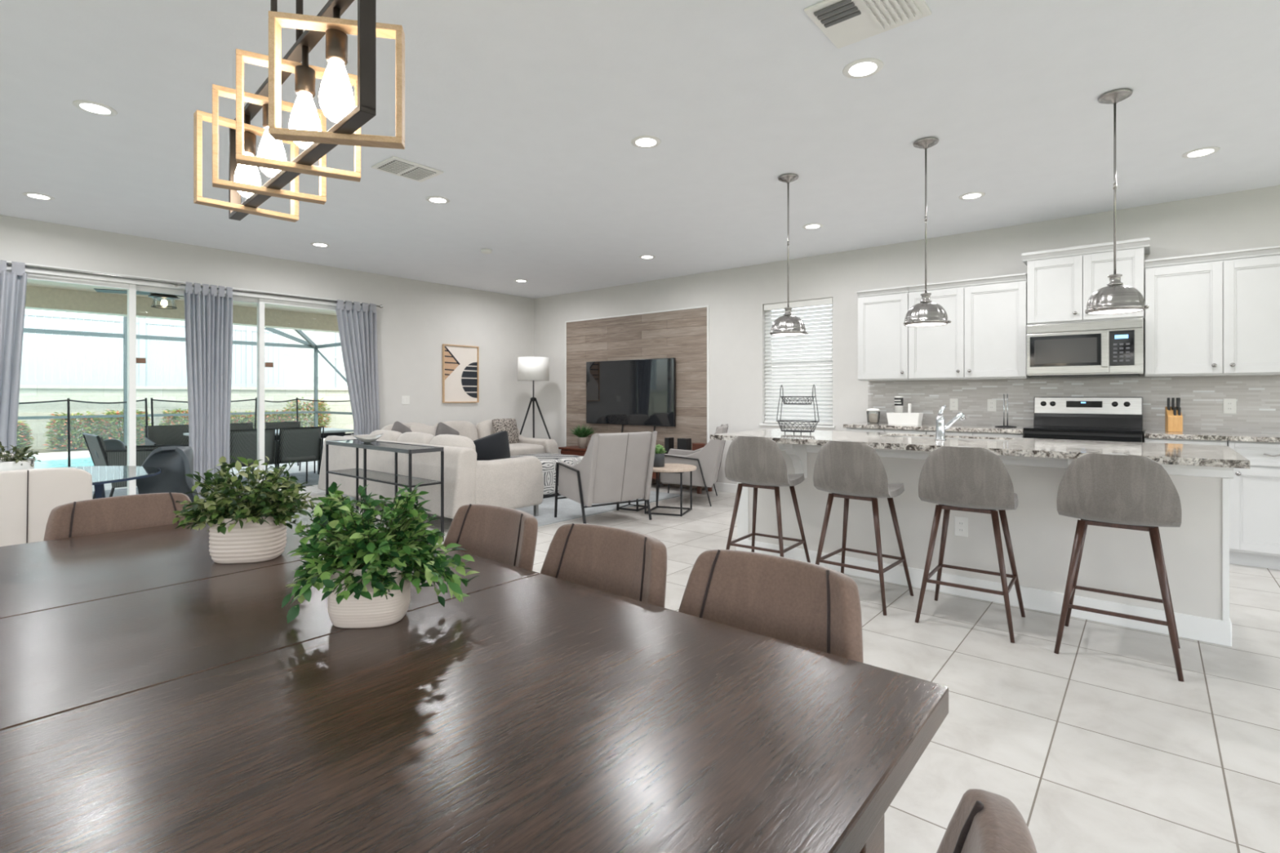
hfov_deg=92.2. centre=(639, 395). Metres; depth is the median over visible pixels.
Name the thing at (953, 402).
socket
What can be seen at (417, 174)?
grille
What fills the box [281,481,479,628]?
potted plant
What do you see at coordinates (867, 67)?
recessed light
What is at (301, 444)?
patio chair
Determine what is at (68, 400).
fence
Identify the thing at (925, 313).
pendant light
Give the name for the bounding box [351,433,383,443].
decorative bowl
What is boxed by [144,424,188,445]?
patio chair
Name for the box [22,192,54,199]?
recessed light
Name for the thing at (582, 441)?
pot
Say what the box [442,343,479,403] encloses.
framed art
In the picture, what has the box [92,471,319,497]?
outdoor rug
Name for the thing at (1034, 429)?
cooktop
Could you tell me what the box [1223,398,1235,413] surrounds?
outlet
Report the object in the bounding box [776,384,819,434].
wire basket stand
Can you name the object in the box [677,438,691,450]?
game console
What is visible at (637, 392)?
television
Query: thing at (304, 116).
bulb
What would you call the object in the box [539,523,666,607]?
dining chair
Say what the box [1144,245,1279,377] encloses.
upper cabinet
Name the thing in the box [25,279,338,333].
roof
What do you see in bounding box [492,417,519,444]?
throw pillow
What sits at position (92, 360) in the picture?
vinyl fence
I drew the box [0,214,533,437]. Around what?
wall
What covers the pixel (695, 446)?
woven box
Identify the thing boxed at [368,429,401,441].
cushion
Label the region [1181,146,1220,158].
recessed light
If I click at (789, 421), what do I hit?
basket
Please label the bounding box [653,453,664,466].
pot
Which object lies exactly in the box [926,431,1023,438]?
base cabinet
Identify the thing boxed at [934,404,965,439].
kitchen faucet
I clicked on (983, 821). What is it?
dining chair
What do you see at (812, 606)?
dining chair
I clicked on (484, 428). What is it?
cushion
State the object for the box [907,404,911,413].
carton
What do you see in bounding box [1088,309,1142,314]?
diffuser
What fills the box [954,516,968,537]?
outlet
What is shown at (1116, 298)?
pendant light
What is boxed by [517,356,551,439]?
floor lamp
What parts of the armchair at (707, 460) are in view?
leg frame, arm panel, leg frame, arm panel, backrest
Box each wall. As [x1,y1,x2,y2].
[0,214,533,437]
[17,385,353,449]
[533,185,1279,484]
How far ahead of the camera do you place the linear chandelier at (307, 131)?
1.19 m
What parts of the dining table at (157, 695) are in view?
leg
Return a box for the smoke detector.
[480,248,492,253]
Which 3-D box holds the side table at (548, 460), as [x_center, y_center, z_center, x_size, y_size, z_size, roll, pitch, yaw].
[-1.218,0.987,7.741,0.860,0.443,0.860,0,0,40]
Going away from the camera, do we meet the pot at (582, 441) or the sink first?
the sink
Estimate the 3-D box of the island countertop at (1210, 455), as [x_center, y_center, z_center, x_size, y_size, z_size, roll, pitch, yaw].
[1.948,0.307,4.042,2.837,0.035,1.070,0,0,40]
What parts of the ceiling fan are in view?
blade, motor, lamp bulb, lamp shade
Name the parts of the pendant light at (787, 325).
lamp shade, rod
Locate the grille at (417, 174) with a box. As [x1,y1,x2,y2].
[400,167,435,181]
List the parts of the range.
burner knob, burner knob, oven door, display panel, control panel, burner knob, burner knob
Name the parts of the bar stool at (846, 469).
leg, leg, under frame, leg, leg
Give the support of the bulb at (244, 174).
attached to the linear chandelier at (307, 131)
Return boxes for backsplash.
[867,375,1279,433]
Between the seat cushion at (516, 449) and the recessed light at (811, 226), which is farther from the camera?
the seat cushion at (516, 449)
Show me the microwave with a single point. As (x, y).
(1110, 348)
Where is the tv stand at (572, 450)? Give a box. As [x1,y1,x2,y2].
[558,445,716,493]
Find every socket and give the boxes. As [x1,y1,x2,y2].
[951,400,955,408]
[958,520,964,532]
[990,401,993,408]
[1226,401,1232,410]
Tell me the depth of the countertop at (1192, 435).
4.54 m
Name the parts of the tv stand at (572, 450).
door, door, leg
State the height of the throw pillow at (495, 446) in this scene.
0.376 m
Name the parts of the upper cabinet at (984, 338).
door, crown moulding, door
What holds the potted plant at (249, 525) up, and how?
on the dining table at (157, 695)
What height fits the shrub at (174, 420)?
0.960 m
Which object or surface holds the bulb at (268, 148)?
attached to the linear chandelier at (307, 131)
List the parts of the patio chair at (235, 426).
backrest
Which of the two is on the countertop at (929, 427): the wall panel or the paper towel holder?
the paper towel holder
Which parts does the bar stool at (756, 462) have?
leg, leg, under frame, leg, leg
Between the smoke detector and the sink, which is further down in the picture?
the sink
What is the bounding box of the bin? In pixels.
[886,412,923,425]
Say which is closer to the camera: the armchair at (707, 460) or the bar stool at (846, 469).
the bar stool at (846, 469)
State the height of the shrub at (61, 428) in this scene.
0.881 m
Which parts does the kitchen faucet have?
lever, spout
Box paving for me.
[92,460,322,496]
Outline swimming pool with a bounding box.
[34,454,93,468]
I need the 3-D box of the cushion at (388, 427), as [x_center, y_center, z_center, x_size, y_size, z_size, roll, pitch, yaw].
[-2.882,0.590,7.614,0.287,0.503,0.670,0,0,40]
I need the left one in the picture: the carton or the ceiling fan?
the ceiling fan
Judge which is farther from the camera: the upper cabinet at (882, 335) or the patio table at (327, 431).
the patio table at (327, 431)
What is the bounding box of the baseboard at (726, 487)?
[711,482,737,493]
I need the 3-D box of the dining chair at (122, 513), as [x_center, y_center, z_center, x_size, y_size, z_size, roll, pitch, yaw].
[-1.670,0.792,2.061,0.573,0.859,0.495,0,0,40]
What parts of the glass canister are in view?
lid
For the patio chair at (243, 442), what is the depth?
7.68 m
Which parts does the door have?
sliding panel, sliding panel, sliding panel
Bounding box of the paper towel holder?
[995,394,1016,427]
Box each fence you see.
[18,397,350,469]
[19,309,284,387]
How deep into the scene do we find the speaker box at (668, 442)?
8.04 m
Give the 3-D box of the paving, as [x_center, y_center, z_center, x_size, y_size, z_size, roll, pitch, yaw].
[-5.373,1.310,9.655,4.600,0.100,36.000,0,0,40]
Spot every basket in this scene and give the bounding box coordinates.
[777,420,818,432]
[780,395,814,404]
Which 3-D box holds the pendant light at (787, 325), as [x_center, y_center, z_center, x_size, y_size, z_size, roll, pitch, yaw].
[1.082,-1.015,4.482,0.270,1.150,0.267,0,0,-5]
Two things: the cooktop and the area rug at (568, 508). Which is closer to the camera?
the cooktop
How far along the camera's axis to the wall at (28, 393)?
16.08 m
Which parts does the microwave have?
door glass, door, handle, control panel, trim, trim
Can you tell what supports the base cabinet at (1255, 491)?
on the floor
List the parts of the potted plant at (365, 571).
pot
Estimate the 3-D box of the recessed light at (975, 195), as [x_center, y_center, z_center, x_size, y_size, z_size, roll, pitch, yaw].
[2.646,-1.588,4.912,0.188,0.004,0.188,0,0,40]
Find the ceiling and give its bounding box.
[0,0,1279,298]
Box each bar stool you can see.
[724,435,810,562]
[813,440,913,615]
[915,445,1025,643]
[1053,453,1183,681]
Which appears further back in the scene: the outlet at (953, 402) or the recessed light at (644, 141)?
the outlet at (953, 402)
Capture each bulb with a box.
[234,115,261,197]
[257,103,286,177]
[288,45,321,149]
[318,7,354,123]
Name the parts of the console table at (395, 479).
leg, leg, leg, glass, shelf frame, frame, leg, leg, leg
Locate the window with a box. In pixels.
[759,304,835,427]
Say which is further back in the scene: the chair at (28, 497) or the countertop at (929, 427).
the countertop at (929, 427)
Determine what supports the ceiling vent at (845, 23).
in the ceiling
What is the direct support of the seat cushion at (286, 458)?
on the patio chair at (301, 444)
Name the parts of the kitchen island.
corner trim, baseboard, crown trim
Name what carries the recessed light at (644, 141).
in the ceiling
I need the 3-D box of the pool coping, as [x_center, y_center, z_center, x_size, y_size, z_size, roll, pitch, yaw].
[-11.376,1.300,14.635,0.400,0.120,36.000,0,0,40]
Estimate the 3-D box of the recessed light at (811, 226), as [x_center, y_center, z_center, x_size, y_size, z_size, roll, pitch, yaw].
[1.626,-1.588,5.797,0.188,0.004,0.188,0,0,40]
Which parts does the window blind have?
ladder cord, rail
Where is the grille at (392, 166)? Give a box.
[377,160,414,174]
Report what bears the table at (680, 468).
on the floor
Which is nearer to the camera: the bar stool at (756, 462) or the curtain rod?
the bar stool at (756, 462)
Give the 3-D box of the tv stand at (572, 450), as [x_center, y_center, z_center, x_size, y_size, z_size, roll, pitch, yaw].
[-0.103,0.998,8.505,2.620,0.445,0.340,0,0,40]
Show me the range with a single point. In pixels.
(1111, 419)
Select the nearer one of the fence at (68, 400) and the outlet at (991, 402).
the outlet at (991, 402)
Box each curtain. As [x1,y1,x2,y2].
[0,260,27,453]
[183,281,233,501]
[335,299,379,435]
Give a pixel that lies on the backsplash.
(1257, 397)
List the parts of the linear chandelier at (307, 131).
rod, rod, frame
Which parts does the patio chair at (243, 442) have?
panel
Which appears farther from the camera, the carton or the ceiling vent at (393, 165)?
the carton
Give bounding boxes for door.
[6,265,361,497]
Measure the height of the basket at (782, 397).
0.062 m
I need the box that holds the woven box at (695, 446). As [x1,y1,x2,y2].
[692,442,706,450]
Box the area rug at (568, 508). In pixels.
[514,490,683,526]
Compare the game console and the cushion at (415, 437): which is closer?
the cushion at (415, 437)
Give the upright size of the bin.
0.116 m
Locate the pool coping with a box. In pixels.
[23,438,324,457]
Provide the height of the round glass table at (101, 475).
0.753 m
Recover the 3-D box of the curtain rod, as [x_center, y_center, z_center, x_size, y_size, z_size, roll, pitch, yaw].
[-4.606,-1.155,6.577,0.112,0.060,3.842,0,0,40]
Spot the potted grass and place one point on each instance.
(582, 433)
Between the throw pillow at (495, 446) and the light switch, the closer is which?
the throw pillow at (495, 446)
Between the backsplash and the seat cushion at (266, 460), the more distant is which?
the seat cushion at (266, 460)
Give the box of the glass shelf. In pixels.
[329,468,439,485]
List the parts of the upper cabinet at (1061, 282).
door, crown moulding, door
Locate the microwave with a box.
[1026,318,1143,377]
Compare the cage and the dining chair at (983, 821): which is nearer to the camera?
the dining chair at (983, 821)
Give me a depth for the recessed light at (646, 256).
7.05 m
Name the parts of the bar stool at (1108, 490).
leg, leg, under frame, leg, leg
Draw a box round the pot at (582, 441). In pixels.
[577,436,587,448]
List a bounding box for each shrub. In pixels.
[16,420,34,452]
[42,411,106,450]
[97,408,154,445]
[158,408,188,425]
[230,410,257,429]
[256,409,292,428]
[282,397,332,427]
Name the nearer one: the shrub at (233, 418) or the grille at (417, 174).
the grille at (417, 174)
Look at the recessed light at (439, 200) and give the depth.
5.01 m
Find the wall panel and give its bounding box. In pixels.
[564,305,709,489]
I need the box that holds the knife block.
[1164,397,1182,431]
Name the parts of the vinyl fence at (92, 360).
post, post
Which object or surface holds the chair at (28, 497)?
on the floor
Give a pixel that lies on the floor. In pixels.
(1098, 744)
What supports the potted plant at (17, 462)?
on the round glass table at (101, 475)
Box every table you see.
[0,507,948,852]
[44,466,160,498]
[183,427,353,474]
[325,439,444,541]
[510,453,583,498]
[618,498,647,511]
[644,463,696,516]
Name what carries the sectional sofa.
on the floor
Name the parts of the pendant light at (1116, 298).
rod, lamp shade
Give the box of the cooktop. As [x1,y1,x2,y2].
[1023,425,1144,434]
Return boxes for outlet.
[950,398,958,410]
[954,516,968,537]
[987,399,995,411]
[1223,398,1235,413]
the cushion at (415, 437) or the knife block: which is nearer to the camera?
the knife block
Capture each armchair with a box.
[554,431,657,524]
[657,423,728,506]
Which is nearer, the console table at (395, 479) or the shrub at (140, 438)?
the console table at (395, 479)
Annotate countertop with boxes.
[710,428,1249,468]
[843,422,1026,433]
[1143,430,1279,442]
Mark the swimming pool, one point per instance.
(83, 460)
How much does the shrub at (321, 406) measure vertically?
1.221 m
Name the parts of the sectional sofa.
backrest, backrest, arm, leg, arm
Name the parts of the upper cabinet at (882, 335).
crown moulding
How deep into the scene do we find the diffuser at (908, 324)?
3.84 m
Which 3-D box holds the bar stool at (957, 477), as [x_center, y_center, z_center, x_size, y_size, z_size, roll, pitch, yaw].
[1.788,0.741,3.337,0.463,0.962,0.509,0,0,38]
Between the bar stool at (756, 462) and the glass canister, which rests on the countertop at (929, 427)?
the glass canister
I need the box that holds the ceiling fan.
[93,288,184,309]
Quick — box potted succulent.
[653,444,666,466]
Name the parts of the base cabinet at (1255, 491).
drawer, door, handle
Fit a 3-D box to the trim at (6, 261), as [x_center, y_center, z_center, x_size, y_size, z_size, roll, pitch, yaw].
[-4.650,0.015,6.625,0.042,2.410,3.600,0,0,40]
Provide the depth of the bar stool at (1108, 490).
2.77 m
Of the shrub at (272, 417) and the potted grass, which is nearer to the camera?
the potted grass
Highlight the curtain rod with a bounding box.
[6,262,382,308]
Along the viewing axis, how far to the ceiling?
3.64 m
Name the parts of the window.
sill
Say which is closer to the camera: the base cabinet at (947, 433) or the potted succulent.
the base cabinet at (947, 433)
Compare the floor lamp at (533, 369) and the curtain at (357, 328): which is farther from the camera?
the floor lamp at (533, 369)
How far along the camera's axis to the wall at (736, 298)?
6.83 m
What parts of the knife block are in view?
knife handle, knife handle, knife handle, knife handle, knife handle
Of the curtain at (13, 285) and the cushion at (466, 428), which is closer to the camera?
the curtain at (13, 285)
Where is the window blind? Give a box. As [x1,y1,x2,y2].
[764,297,832,425]
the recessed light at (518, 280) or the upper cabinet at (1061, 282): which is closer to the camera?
the upper cabinet at (1061, 282)
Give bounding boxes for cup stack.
[893,395,903,413]
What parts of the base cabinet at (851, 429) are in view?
drawer, drawer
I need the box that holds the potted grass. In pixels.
[568,423,595,448]
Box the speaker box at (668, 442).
[664,437,674,453]
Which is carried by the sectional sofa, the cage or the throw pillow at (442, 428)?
the throw pillow at (442, 428)
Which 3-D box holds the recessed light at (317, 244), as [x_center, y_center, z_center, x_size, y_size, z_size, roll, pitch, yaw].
[-3.375,-1.588,6.503,0.188,0.004,0.188,0,0,40]
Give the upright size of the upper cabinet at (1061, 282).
0.630 m
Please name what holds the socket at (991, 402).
attached to the outlet at (991, 402)
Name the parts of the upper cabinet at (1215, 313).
door, crown moulding, door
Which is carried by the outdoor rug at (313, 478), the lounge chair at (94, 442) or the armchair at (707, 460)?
the lounge chair at (94, 442)
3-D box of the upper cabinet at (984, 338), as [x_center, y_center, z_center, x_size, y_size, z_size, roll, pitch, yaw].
[3.115,-0.610,5.851,0.992,0.920,0.376,0,0,40]
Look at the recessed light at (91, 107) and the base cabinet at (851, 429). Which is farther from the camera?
the base cabinet at (851, 429)
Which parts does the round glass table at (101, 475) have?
leg, glass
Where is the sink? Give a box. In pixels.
[887,435,1009,441]
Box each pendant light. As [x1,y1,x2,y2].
[769,173,808,336]
[903,137,951,327]
[1084,88,1149,315]
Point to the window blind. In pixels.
(824, 404)
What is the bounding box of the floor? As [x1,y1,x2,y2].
[299,483,1279,852]
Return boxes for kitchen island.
[736,443,1234,646]
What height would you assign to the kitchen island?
0.894 m
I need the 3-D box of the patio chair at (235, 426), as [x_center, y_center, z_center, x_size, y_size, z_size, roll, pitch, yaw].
[-6.074,0.847,9.327,0.601,0.831,0.581,0,0,40]
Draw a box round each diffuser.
[773,333,804,335]
[906,322,946,326]
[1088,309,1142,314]
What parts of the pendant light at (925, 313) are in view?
lamp shade, rod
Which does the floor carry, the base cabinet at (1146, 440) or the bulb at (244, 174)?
the base cabinet at (1146, 440)
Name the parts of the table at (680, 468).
leg, leg, frame, leg, leg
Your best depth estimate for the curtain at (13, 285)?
5.40 m
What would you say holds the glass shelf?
attached to the console table at (395, 479)
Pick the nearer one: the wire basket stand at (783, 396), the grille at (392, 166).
the grille at (392, 166)
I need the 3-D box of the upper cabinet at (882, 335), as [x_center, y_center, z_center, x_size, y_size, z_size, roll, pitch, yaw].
[2.541,-0.610,6.327,0.497,0.920,0.376,0,0,40]
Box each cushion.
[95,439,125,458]
[234,458,268,464]
[284,455,315,461]
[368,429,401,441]
[381,422,426,430]
[396,431,435,444]
[429,434,475,451]
[433,421,478,440]
[475,419,493,439]
[509,443,544,456]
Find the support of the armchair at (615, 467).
on the floor
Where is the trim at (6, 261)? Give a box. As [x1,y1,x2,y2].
[6,261,369,311]
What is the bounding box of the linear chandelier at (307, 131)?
[193,0,404,222]
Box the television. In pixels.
[586,357,675,432]
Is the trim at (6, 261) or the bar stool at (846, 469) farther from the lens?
the trim at (6, 261)
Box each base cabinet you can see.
[845,427,927,434]
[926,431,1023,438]
[1144,438,1226,445]
[1226,440,1279,569]
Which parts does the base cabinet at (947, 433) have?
drawer, drawer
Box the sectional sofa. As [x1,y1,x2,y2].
[317,419,558,519]
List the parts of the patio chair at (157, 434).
panel, frame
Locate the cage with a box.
[17,316,352,445]
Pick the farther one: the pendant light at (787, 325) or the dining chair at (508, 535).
the pendant light at (787, 325)
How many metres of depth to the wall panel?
8.53 m
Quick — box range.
[1023,396,1144,442]
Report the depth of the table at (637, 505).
6.56 m
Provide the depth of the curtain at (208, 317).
6.53 m
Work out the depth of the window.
7.28 m
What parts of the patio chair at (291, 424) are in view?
backrest, frame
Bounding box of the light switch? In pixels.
[401,395,409,404]
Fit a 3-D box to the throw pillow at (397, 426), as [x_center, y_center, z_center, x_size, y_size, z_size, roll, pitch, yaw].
[-2.856,0.530,7.411,0.166,0.439,0.446,0,0,35]
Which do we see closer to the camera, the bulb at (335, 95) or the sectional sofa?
the bulb at (335, 95)
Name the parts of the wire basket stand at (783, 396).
handle, handle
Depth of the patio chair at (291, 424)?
10.02 m
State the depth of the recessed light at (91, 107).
3.40 m
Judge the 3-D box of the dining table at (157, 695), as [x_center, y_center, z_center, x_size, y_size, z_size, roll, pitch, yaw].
[-0.802,0.840,1.337,2.449,0.760,1.094,0,0,40]
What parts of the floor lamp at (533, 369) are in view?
leg, leg, lamp shade, leg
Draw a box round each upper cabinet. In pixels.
[856,285,908,381]
[907,273,1032,380]
[1022,237,1150,325]
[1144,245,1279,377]
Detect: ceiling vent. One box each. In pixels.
[371,155,443,182]
[804,0,931,48]
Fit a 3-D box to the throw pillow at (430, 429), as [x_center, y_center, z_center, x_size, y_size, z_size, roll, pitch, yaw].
[-2.671,0.555,7.634,0.187,0.398,0.400,0,0,45]
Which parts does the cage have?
post, post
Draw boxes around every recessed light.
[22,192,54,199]
[72,100,117,115]
[310,242,329,247]
[425,196,449,204]
[514,279,528,282]
[631,135,661,148]
[639,254,655,258]
[802,223,822,229]
[842,57,883,78]
[958,191,985,199]
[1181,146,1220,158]
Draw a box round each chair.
[0,467,92,546]
[43,492,194,541]
[82,432,188,498]
[136,445,198,502]
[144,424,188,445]
[230,422,267,474]
[230,428,278,467]
[264,421,315,473]
[276,426,324,488]
[443,503,537,570]
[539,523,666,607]
[678,549,863,662]
[936,788,1037,852]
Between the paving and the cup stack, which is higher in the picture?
the cup stack
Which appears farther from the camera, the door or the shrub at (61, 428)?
the shrub at (61, 428)
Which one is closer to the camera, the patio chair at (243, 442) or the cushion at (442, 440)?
the cushion at (442, 440)
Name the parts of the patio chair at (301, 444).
panel, backrest, frame, panel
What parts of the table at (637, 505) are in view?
frame, leg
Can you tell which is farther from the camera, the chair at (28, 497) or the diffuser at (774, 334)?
the diffuser at (774, 334)
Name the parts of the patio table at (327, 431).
leg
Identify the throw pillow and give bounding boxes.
[391,421,412,433]
[408,424,436,435]
[435,422,459,435]
[472,431,510,460]
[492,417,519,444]
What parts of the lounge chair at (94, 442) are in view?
backrest, frame, panel, frame, panel, frame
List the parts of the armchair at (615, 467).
leg frame, arm panel, backrest, leg frame, arm panel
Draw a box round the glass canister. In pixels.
[866,408,879,423]
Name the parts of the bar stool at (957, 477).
leg, leg, under frame, leg, leg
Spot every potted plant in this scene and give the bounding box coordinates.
[0,441,40,471]
[172,456,319,564]
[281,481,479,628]
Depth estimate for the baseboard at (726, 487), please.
7.77 m

